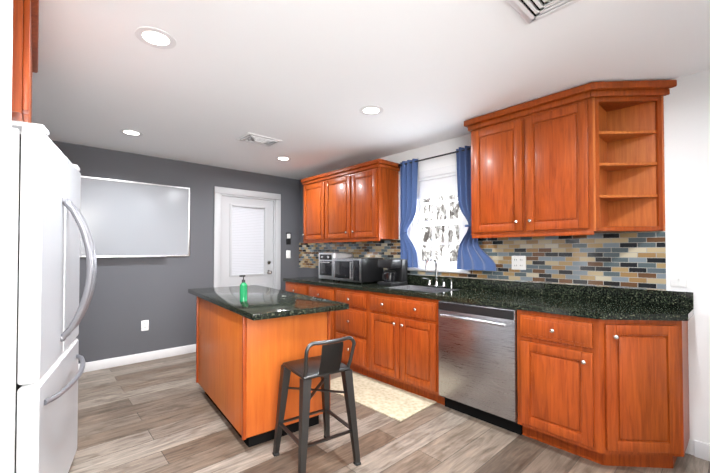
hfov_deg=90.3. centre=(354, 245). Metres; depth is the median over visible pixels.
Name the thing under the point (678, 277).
light switch
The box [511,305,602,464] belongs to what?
base cabinet
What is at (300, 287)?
base cabinet
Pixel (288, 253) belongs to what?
light switch
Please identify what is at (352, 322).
base cabinet
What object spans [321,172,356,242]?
upper cabinet
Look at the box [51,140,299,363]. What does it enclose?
wall
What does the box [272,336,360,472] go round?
stool
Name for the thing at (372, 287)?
countertop
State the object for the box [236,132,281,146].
ceiling vent
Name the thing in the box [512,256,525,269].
outlet
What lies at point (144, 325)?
electrical outlet
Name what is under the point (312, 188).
upper cabinet
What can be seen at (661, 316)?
countertop
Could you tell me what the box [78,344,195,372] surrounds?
baseboard
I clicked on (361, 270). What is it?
microwave
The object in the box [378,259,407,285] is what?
coffee maker
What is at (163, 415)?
floor
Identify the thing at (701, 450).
baseboard
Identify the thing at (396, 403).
rug
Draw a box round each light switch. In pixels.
[286,250,290,257]
[671,268,686,286]
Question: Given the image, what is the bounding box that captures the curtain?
[398,146,495,270]
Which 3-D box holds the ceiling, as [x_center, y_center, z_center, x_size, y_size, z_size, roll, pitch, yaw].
[-0.421,-1.128,2.078,4.190,0.100,5.940,1,-1,-42]
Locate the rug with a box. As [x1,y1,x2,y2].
[330,372,435,421]
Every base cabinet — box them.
[286,281,306,294]
[307,285,330,339]
[331,285,382,375]
[367,305,444,404]
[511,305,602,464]
[599,321,689,467]
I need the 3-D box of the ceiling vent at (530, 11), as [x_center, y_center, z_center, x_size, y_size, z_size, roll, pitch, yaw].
[0.799,-1.073,1.495,0.370,0.028,0.270,1,-1,-42]
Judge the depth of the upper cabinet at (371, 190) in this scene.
3.92 m
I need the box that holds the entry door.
[221,196,272,287]
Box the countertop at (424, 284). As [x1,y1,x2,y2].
[383,274,693,312]
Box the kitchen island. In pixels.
[196,305,343,446]
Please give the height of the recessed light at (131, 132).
0.004 m
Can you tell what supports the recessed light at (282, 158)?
in the ceiling
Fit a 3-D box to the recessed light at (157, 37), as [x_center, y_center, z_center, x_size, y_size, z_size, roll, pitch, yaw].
[-1.038,-1.079,1.843,0.190,0.004,0.190,1,-1,-42]
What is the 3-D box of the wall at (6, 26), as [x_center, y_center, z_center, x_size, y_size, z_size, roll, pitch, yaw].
[-1.535,0.094,0.968,0.835,2.380,0.095,1,-1,-42]
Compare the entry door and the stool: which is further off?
the entry door
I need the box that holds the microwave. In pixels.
[333,258,382,283]
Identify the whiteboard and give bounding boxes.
[80,176,189,257]
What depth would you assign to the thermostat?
5.35 m
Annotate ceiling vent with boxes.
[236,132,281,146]
[506,0,580,23]
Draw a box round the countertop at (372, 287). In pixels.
[283,277,386,292]
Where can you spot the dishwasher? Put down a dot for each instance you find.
(477, 361)
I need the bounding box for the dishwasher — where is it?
[438,300,522,434]
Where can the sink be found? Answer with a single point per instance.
(421, 283)
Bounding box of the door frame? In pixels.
[214,186,280,289]
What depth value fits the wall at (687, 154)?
2.21 m
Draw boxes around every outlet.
[141,320,148,330]
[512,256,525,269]
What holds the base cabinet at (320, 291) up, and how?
on the floor
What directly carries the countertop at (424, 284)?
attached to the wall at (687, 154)
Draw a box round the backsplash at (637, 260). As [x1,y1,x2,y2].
[299,231,665,289]
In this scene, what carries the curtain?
attached to the wall at (687, 154)
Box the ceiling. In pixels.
[32,0,709,179]
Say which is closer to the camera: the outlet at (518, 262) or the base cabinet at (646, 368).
the base cabinet at (646, 368)
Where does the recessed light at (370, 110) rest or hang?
in the ceiling
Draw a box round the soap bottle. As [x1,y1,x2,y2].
[239,275,246,301]
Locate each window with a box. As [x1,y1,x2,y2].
[407,164,469,272]
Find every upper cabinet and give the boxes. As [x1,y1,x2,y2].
[11,0,38,122]
[301,176,320,242]
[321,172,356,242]
[345,160,399,239]
[469,88,612,237]
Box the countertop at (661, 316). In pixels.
[427,289,693,328]
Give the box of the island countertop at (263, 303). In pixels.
[188,285,348,324]
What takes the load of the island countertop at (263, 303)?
on the kitchen island
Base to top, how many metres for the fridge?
1.782 m
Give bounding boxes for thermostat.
[286,232,290,243]
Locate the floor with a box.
[68,352,709,472]
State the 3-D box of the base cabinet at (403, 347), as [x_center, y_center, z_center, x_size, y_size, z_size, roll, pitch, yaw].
[0.628,0.973,3.355,0.632,0.699,0.820,1,-1,-42]
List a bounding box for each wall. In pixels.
[0,0,12,472]
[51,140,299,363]
[299,69,709,454]
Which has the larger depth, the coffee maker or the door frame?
the door frame
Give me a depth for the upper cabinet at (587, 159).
2.53 m
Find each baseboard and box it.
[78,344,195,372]
[694,440,709,460]
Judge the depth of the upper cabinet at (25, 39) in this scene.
1.38 m
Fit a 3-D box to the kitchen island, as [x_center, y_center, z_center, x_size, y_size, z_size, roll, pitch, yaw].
[-0.805,0.882,2.884,0.757,0.866,1.278,1,-1,-42]
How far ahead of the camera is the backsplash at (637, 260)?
2.73 m
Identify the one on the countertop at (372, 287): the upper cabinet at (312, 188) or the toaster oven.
the toaster oven
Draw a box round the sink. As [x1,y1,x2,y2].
[385,257,457,292]
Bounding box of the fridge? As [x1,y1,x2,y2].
[6,120,96,472]
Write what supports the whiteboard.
attached to the wall at (130, 294)
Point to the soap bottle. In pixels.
(243, 291)
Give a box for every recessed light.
[119,129,142,135]
[135,27,175,48]
[275,156,290,160]
[359,105,382,114]
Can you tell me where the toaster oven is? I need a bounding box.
[319,253,352,280]

